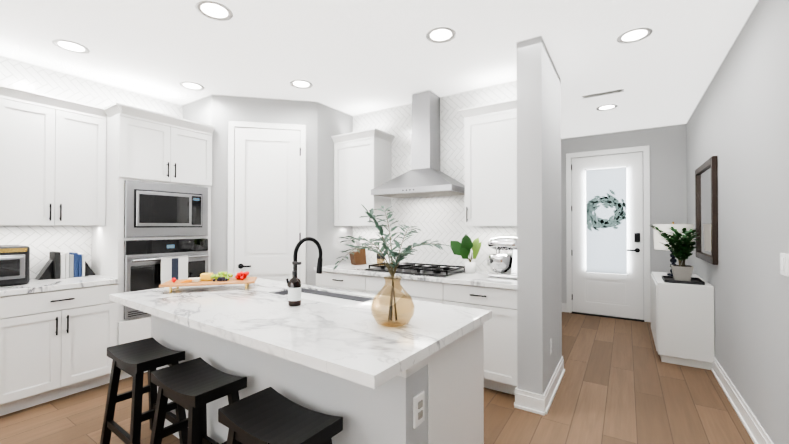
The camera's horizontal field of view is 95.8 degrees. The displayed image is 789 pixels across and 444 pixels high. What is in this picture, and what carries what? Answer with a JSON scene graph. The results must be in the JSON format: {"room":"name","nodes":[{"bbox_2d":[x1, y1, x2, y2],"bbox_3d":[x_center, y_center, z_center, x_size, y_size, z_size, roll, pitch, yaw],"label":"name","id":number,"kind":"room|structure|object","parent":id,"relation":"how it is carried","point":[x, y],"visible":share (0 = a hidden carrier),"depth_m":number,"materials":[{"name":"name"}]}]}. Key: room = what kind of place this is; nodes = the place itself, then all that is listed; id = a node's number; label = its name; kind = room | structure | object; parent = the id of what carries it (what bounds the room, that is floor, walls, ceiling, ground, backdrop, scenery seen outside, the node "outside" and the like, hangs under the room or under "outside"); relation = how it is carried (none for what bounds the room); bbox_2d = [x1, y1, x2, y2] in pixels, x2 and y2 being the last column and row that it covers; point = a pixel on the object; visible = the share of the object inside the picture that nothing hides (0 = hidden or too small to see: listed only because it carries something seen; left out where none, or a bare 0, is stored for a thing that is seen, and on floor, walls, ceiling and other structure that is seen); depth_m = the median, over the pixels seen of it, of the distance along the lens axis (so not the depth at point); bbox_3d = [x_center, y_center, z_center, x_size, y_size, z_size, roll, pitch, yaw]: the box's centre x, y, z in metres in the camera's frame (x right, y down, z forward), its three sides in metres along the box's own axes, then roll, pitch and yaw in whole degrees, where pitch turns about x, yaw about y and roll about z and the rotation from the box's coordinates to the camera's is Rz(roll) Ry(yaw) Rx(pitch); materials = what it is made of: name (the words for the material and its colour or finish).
{"room":"kitchen","nodes":[
{"label":"kitchen","id":0,"kind":"room"},
{"bbox_2d":[0,56,182,278],"bbox_3d":[-3.598,-0.011,2.543,0.150,2.810,7.000,0,-1,33],"label":"tiled wall","id":1,"kind":"structure","parent":0,"point":[41,242],"depth_m":3.24,"materials":[{"name":"tile"}]},
{"bbox_2d":[0,92,7,225],"bbox_3d":[-3.345,-0.477,2.475,0.348,0.991,0.815,0,-1,33],"label":"upper cabinet","id":2,"kind":"object","parent":1,"relation":"attached to","point":[3,95],"depth_m":2.72,"materials":[{"name":"white wood"}]},
{"bbox_2d":[8,96,106,225],"bbox_3d":[-2.984,-0.472,3.031,0.348,0.991,0.754,0,-1,33],"label":"upper cabinet","id":3,"kind":"object","parent":1,"relation":"attached to","point":[52,160],"depth_m":2.96,"materials":[{"name":"white wood"}]},
{"bbox_2d":[183,95,210,124],"bbox_3d":[-2.181,0.002,4.019,0.615,2.810,0.110,0,-1,33],"label":"wall","id":4,"kind":"structure","parent":0,"point":[199,110],"depth_m":3.95,"materials":[{"name":"grey paint"}]},
{"bbox_2d":[210,94,317,285],"bbox_3d":[-1.427,0.001,3.966,1.110,2.810,0.110,0,-1,-12],"label":"wall","id":5,"kind":"structure","parent":0,"point":[225,109],"depth_m":3.88,"materials":[{"name":"grey paint"}]},
{"bbox_2d":[228,121,305,284],"bbox_3d":[-1.389,0.154,3.903,0.810,2.502,0.022,0,-1,-12],"label":"door frame","id":6,"kind":"structure","parent":5,"relation":"attached to","point":[232,125],"depth_m":3.88,"materials":[{"name":"white wood"}]},
{"bbox_2d":[234,127,300,281],"bbox_3d":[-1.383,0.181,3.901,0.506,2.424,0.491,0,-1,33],"label":"pantry door","id":7,"kind":"structure","parent":5,"relation":"in","point":[267,236],"depth_m":3.90,"materials":[{"name":"white wood"}]},
{"bbox_2d":[317,102,352,265],"bbox_3d":[-0.750,0.004,4.317,0.110,2.810,0.620,0,-1,33],"label":"wall","id":8,"kind":"structure","parent":0,"point":[331,121],"depth_m":4.18,"materials":[{"name":"grey paint"}]},
{"bbox_2d":[0,312,753,443],"bbox_3d":[-0.676,1.441,2.276,5.325,0.100,9.760,0,-1,33],"label":"floor","id":9,"kind":"structure","parent":0,"point":[621,382],"depth_m":2.68,"materials":[{"name":"brown wood"}]},
{"bbox_2d":[0,294,7,415],"bbox_3d":[-3.237,0.955,2.372,0.627,0.876,0.761,0,-1,33],"label":"base cabinet","id":10,"kind":"object","parent":9,"relation":"on","point":[3,297],"depth_m":2.53,"materials":[{"name":"white wood"}]},
{"bbox_2d":[8,282,118,413],"bbox_3d":[-2.878,0.959,2.924,0.627,0.876,0.798,0,-1,33],"label":"base cabinet","id":11,"kind":"object","parent":9,"relation":"on","point":[58,337],"depth_m":2.77,"materials":[{"name":"white wood"}]},
{"bbox_2d":[0,274,118,293],"bbox_3d":[-3.220,0.497,2.393,0.638,0.040,2.068,0,-1,33],"label":"countertop","id":12,"kind":"structure","parent":11,"relation":"on","point":[90,280],"depth_m":2.86,"materials":[{"name":"white stone"}]},
{"bbox_2d":[0,245,29,286],"bbox_3d":[-3.081,0.329,2.740,0.398,0.300,0.340,0,-1,33],"label":"toaster oven","id":13,"kind":"object","parent":12,"relation":"on","point":[14,264],"visible":1,"depth_m":2.73,"materials":[{"name":"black metal"}]},
{"bbox_2d":[35,251,94,279],"bbox_3d":[-2.922,0.368,3.183,0.160,0.230,0.386,0,-1,33],"label":"books","id":14,"kind":"object","parent":12,"relation":"on","point":[59,265],"visible":1,"depth_m":3.12,"materials":[{"name":"multicoloured paper"}]},
{"bbox_2d":[100,337,187,443],"bbox_3d":[-1.520,1.080,2.171,0.499,0.620,0.329,0,-1,33],"label":"stool","id":15,"kind":"object","parent":9,"relation":"on","point":[136,359],"visible":0.92,"depth_m":2.14,"materials":[{"name":"black wood"}]},
{"bbox_2d":[91,102,214,379],"bbox_3d":[-2.407,0.189,3.571,0.718,2.428,0.874,0,-1,33],"label":"tall cabinet","id":16,"kind":"object","parent":9,"relation":"on","point":[154,232],"visible":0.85,"depth_m":3.31,"materials":[{"name":"white painted wood"},{"name":"black metal"}]},
{"bbox_2d":[124,180,207,237],"bbox_3d":[-2.174,-0.121,3.449,0.078,0.505,0.736,0,-1,33],"label":"microwave","id":17,"kind":"object","parent":16,"relation":"in","point":[152,208],"depth_m":3.39,"materials":[{"name":"silver metal"}]},
{"bbox_2d":[124,238,208,319],"bbox_3d":[-2.150,0.506,3.428,0.134,0.690,0.736,0,-1,33],"label":"wall oven","id":18,"kind":"object","parent":16,"relation":"in","point":[149,263],"depth_m":3.32,"materials":[{"name":"silver metal"}]},
{"bbox_2d":[150,357,246,443],"bbox_3d":[-0.996,1.077,1.803,0.498,0.620,0.329,0,-1,33],"label":"stool","id":19,"kind":"object","parent":9,"relation":"on","point":[193,387],"visible":0.98,"depth_m":1.79,"materials":[{"name":"black wood"}]},
{"bbox_2d":[218,387,342,443],"bbox_3d":[-0.463,1.074,1.430,0.499,0.620,0.329,0,-1,33],"label":"stool","id":20,"kind":"object","parent":9,"relation":"on","point":[269,415],"visible":1,"depth_m":1.42,"materials":[{"name":"black wood"}]},
{"bbox_2d":[151,317,485,443],"bbox_3d":[-0.623,0.954,2.247,2.206,0.875,0.879,0,-1,33],"label":"kitchen island","id":21,"kind":"object","parent":9,"relation":"on","point":[418,378],"depth_m":1.61,"materials":[{"name":"grey paint"}]},
{"bbox_2d":[109,278,284,316],"bbox_3d":[-1.283,0.499,2.566,0.835,0.040,1.047,0,-1,33],"label":"island countertop","id":22,"kind":"structure","parent":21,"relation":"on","point":[150,300],"depth_m":2.38,"materials":[{"name":"white stone"}]},
{"bbox_2d":[159,271,256,292],"bbox_3d":[-1.328,0.419,2.589,0.602,0.117,0.231,0,-1,-17],"label":"board","id":23,"kind":"object","parent":22,"relation":"on","point":[219,278],"visible":1,"depth_m":2.54,"materials":[{"name":"brown wood"}]},
{"bbox_2d":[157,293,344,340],"bbox_3d":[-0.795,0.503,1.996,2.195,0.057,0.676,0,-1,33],"label":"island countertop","id":24,"kind":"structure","parent":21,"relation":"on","point":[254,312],"depth_m":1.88,"materials":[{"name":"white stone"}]},
{"bbox_2d":[288,261,300,305],"bbox_3d":[-0.571,0.348,2.050,0.082,0.250,0.074,0,-1,33],"label":"soap bottle","id":25,"kind":"object","parent":24,"relation":"on","point":[294,291],"visible":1,"depth_m":2.02,"materials":[{"name":"brown glass"}]},
{"bbox_2d":[281,289,368,304],"bbox_3d":[-0.489,0.610,2.356,0.774,0.245,0.341,0,-1,33],"label":"sink","id":26,"kind":"object","parent":24,"relation":"in","point":[313,294],"depth_m":2.44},
{"bbox_2d":[333,205,451,326],"bbox_3d":[-0.064,0.186,1.863,0.783,0.571,0.515,0,-1,33],"label":"glass vase","id":27,"kind":"object","parent":24,"relation":"on","point":[400,256],"visible":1,"depth_m":1.68,"materials":[{"name":"beige"}]},
{"bbox_2d":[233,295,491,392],"bbox_3d":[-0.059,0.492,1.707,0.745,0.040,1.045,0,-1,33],"label":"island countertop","id":28,"kind":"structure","parent":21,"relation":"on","point":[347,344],"depth_m":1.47,"materials":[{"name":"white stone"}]},
{"bbox_2d":[314,270,369,293],"bbox_3d":[-0.389,0.969,4.055,0.769,0.876,0.647,0,-1,33],"label":"base cabinet","id":29,"kind":"object","parent":9,"relation":"on","point":[349,282],"depth_m":3.76,"materials":[{"name":"white wood"}]},
{"bbox_2d":[370,278,449,304],"bbox_3d":[0.243,0.966,3.643,0.981,0.876,0.647,0,-1,33],"label":"base cabinet","id":30,"kind":"object","parent":9,"relation":"on","point":[435,292],"depth_m":3.29,"materials":[{"name":"white wood"}]},
{"bbox_2d":[450,286,516,394],"bbox_3d":[0.853,0.962,3.247,0.716,0.876,0.647,0,-1,33],"label":"base cabinet","id":31,"kind":"object","parent":9,"relation":"on","point":[496,296],"depth_m":2.89,"materials":[{"name":"white wood"}]},
{"bbox_2d":[314,262,516,289],"bbox_3d":[0.214,0.508,3.651,2.224,0.040,0.673,0,-1,33],"label":"countertop","id":32,"kind":"structure","parent":31,"relation":"on","point":[480,278],"depth_m":3.24,"materials":[{"name":"white stone"}]},
{"bbox_2d":[349,240,366,264],"bbox_3d":[-0.435,0.348,4.227,0.184,0.289,0.100,0,-1,-37],"label":"knife block","id":33,"kind":"object","parent":32,"relation":"on","point":[357,258],"visible":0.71,"depth_m":4.19,"materials":[{"name":"brown wood"}]},
{"bbox_2d":[377,254,383,262],"bbox_3d":[-0.160,0.419,4.120,0.050,0.145,0.122,0,-1,-41],"label":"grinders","id":34,"kind":"object","parent":32,"relation":"on","point":[379,258],"visible":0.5,"depth_m":4.13,"materials":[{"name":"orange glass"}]},
{"bbox_2d":[364,259,464,276],"bbox_3d":[0.212,0.442,3.627,0.910,0.090,0.520,0,-1,33],"label":"cooktop","id":35,"kind":"object","parent":32,"relation":"in","point":[406,267],"visible":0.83,"depth_m":3.51,"materials":[{"name":"black metal"}]},
{"bbox_2d":[450,234,481,272],"bbox_3d":[0.691,0.296,3.470,0.308,0.380,0.188,0,-1,33],"label":"potted plant","id":36,"kind":"object","parent":32,"relation":"on","point":[464,247],"visible":1,"depth_m":3.45,"materials":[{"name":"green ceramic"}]},
{"bbox_2d":[487,237,516,278],"bbox_3d":[1.000,0.303,3.200,0.339,0.360,0.220,0,-1,33],"label":"stand mixer","id":37,"kind":"object","parent":32,"relation":"on","point":[500,265],"visible":0.73,"depth_m":3.14,"materials":[{"name":"silver metal"}]},
{"bbox_2d":[650,272,714,369],"bbox_3d":[3.119,1.006,3.921,0.443,0.800,1.050,0,-1,33],"label":"base cabinet","id":38,"kind":"object","parent":9,"relation":"on","point":[682,325],"visible":0.9,"depth_m":3.49,"materials":[{"name":"white wood"}]},
{"bbox_2d":[653,222,693,275],"bbox_3d":[3.215,0.296,4.109,0.370,0.620,0.370,0,-1,33],"label":"table lamp","id":39,"kind":"object","parent":38,"relation":"on","point":[658,238],"visible":0.52,"depth_m":4.05,"materials":[{"name":"white"}]},
{"bbox_2d":[662,276,704,284],"bbox_3d":[2.963,0.588,3.674,0.310,0.028,0.360,0,-1,33],"label":"tray","id":40,"kind":"object","parent":38,"relation":"on","point":[694,280],"visible":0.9,"depth_m":3.58,"materials":[{"name":"black plastic"}]},
{"bbox_2d":[651,225,699,280],"bbox_3d":[2.885,0.305,3.701,0.407,0.577,0.470,0,-1,33],"label":"plant","id":41,"kind":"object","parent":40,"relation":"on","point":[682,246],"visible":1,"depth_m":3.63,"materials":[{"name":"green plant"}]},
{"bbox_2d":[0,0,757,138],"bbox_3d":[-0.676,-1.439,2.301,5.325,0.100,9.760,0,-1,33],"label":"ceiling","id":42,"kind":"structure","parent":0,"point":[354,57],"depth_m":2.83,"materials":[{"name":"white paint"}]},
{"bbox_2d":[52,39,89,53],"bbox_3d":[-2.531,-1.380,2.792,0.220,0.007,0.220,0,-1,33],"label":"recessed light","id":43,"kind":"object","parent":42,"relation":"in","point":[71,46],"visible":1,"depth_m":2.79,"materials":[{"name":"white"}]},
{"bbox_2d":[179,82,203,89],"bbox_3d":[-2.032,-1.373,3.577,0.220,0.007,0.220,0,-1,33],"label":"recessed light","id":44,"kind":"object","parent":42,"relation":"in","point":[191,85],"visible":1,"depth_m":3.56,"materials":[{"name":"white"}]},
{"bbox_2d":[195,0,232,20],"bbox_3d":[-1.175,-1.384,2.327,0.220,0.007,0.220,0,-1,33],"label":"recessed light","id":45,"kind":"object","parent":42,"relation":"in","point":[214,10],"visible":1,"depth_m":2.32,"materials":[{"name":"white"}]},
{"bbox_2d":[290,80,312,88],"bbox_3d":[-0.924,-1.373,3.530,0.220,0.007,0.220,0,-1,33],"label":"recessed light","id":46,"kind":"object","parent":42,"relation":"in","point":[303,84],"visible":1,"depth_m":3.53,"materials":[{"name":"white"}]},
{"bbox_2d":[426,27,455,42],"bbox_3d":[0.342,-1.381,2.623,0.220,0.007,0.220,0,-1,33],"label":"recessed light","id":47,"kind":"object","parent":42,"relation":"in","point":[442,35],"visible":1,"depth_m":2.62,"materials":[{"name":"white glass"}]},
{"bbox_2d":[582,88,623,98],"bbox_3d":[2.206,-1.369,3.778,0.380,0.012,0.090,0,-1,33],"label":"ceiling vent","id":48,"kind":"object","parent":42,"relation":"in","point":[603,93],"visible":1,"depth_m":3.76,"materials":[{"name":"white metal"}]},
{"bbox_2d":[596,104,616,110],"bbox_3d":[2.515,-1.367,4.221,0.220,0.007,0.220,0,-1,33],"label":"recessed light","id":49,"kind":"object","parent":42,"relation":"in","point":[606,107],"visible":0.98,"depth_m":4.22,"materials":[{"name":"white"}]},
{"bbox_2d":[617,27,652,42],"bbox_3d":[1.770,-1.381,2.630,0.220,0.007,0.220,0,-1,33],"label":"recessed light","id":50,"kind":"object","parent":42,"relation":"in","point":[633,35],"visible":1,"depth_m":2.63,"materials":[{"name":"white"}]},
{"bbox_2d":[353,80,516,271],"bbox_3d":[-0.147,0.005,4.384,3.628,2.810,0.150,0,-1,33],"label":"tiled wall","id":51,"kind":"structure","parent":0,"point":[440,219],"depth_m":3.88,"materials":[{"name":"tile"}]},
{"bbox_2d":[334,134,390,225],"bbox_3d":[-0.380,-0.459,4.241,0.594,0.995,0.348,0,-1,33],"label":"upper cabinet","id":52,"kind":"object","parent":51,"relation":"attached to","point":[362,163],"depth_m":4.09,"materials":[{"name":"white wood"}]},
{"bbox_2d":[371,90,464,197],"bbox_3d":[0.271,-0.833,3.729,0.920,1.082,0.501,0,-1,33],"label":"range hood","id":53,"kind":"object","parent":51,"relation":"attached to","point":[424,176],"visible":0.98,"depth_m":3.71,"materials":[{"name":"silver metal"}]},
{"bbox_2d":[463,106,516,225],"bbox_3d":[0.994,-0.482,3.347,0.576,1.025,0.348,0,-1,33],"label":"upper cabinet","id":54,"kind":"object","parent":51,"relation":"attached to","point":[490,136],"depth_m":3.23,"materials":[{"name":"white wood"}]},
{"bbox_2d":[516,36,561,394],"bbox_3d":[1.264,-0.007,3.061,0.180,2.810,0.930,0,-1,33],"label":"wall","id":55,"kind":"structure","parent":0,"point":[539,292],"depth_m":2.69,"materials":[{"name":"grey paint"}]},
{"bbox_2d":[514,388,544,414],"bbox_3d":[1.002,1.327,2.647,0.212,0.135,0.026,0,-1,33],"label":"baseboard","id":56,"kind":"structure","parent":55,"relation":"attached to","point":[529,401],"depth_m":2.64,"materials":[{"name":"white wood"}]},
{"bbox_2d":[550,338,551,354],"bbox_3d":[1.265,0.997,2.878,0.008,0.116,0.072,0,-1,33],"label":"outlet","id":57,"kind":"object","parent":55,"relation":"attached to","point":[550,346],"visible":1,"depth_m":2.87,"materials":[{"name":"white plastic"}]},
{"bbox_2d":[543,356,564,413],"bbox_3d":[1.352,1.330,2.992,0.026,0.135,0.930,0,-1,33],"label":"baseboard","id":58,"kind":"structure","parent":55,"relation":"attached to","point":[553,384],"depth_m":2.92,"materials":[{"name":"white wood"}]},
{"bbox_2d":[561,124,686,319],"bbox_3d":[3.256,0.014,5.463,1.895,2.810,0.150,0,-1,33],"label":"wall","id":59,"kind":"structure","parent":0,"point":[668,180],"depth_m":5.07,"materials":[{"name":"grey paint"}]},
{"bbox_2d":[562,303,566,311],"bbox_3d":[2.578,1.355,5.785,0.395,0.135,0.026,0,-1,33],"label":"baseboard","id":60,"kind":"structure","parent":59,"relation":"attached to","point":[564,307],"depth_m":5.69,"materials":[{"name":"white wood"}]},
{"bbox_2d":[571,152,642,319],"bbox_3d":[3.183,0.188,5.374,0.928,2.418,0.072,0,-1,33],"label":"front door","id":61,"kind":"structure","parent":59,"relation":"in","point":[607,234],"depth_m":5.38,"materials":[{"name":"white wood"}]},
{"bbox_2d":[566,146,650,321],"bbox_3d":[3.193,0.156,5.382,1.088,2.525,0.048,0,-1,33],"label":"door frame","id":62,"kind":"structure","parent":59,"relation":"attached to","point":[645,150],"depth_m":5.23,"materials":[{"name":"white painted wood"}]},
{"bbox_2d":[686,0,788,443],"bbox_3d":[1.493,-0.026,0.878,0.150,2.810,9.760,0,-1,33],"label":"wall","id":63,"kind":"structure","parent":0,"point":[737,124],"depth_m":2.34,"materials":[{"name":"grey paint"}]},
{"bbox_2d":[695,156,717,264],"bbox_3d":[3.174,-0.112,3.639,0.038,0.990,0.960,0,-1,33],"label":"mirror","id":64,"kind":"object","parent":63,"relation":"attached to","point":[706,204],"visible":1,"depth_m":3.55,"materials":[{"name":"brown wood"}]},
{"bbox_2d":[711,357,773,443],"bbox_3d":[1.417,1.312,0.915,0.026,0.135,9.460,0,-1,33],"label":"baseboard","id":65,"kind":"structure","parent":63,"relation":"attached to","point":[757,433],"depth_m":2.54,"materials":[{"name":"white wood"}]},
{"bbox_2d":[780,253,785,275],"bbox_3d":[2.049,0.218,1.880,0.008,0.116,0.072,0,-1,33],"label":"light switch","id":66,"kind":"object","parent":63,"relation":"attached to","point":[782,265],"visible":0.98,"depth_m":1.87,"materials":[{"name":"white plastic"}]},
{"bbox_2d":[785,254,788,276],"bbox_3d":[2.009,0.217,1.817,0.008,0.116,0.072,0,-1,33],"label":"light switch","id":67,"kind":"object","parent":63,"relation":"attached to","point":[787,263],"visible":1,"depth_m":1.82,"materials":[{"name":"white plastic"}]}
]}

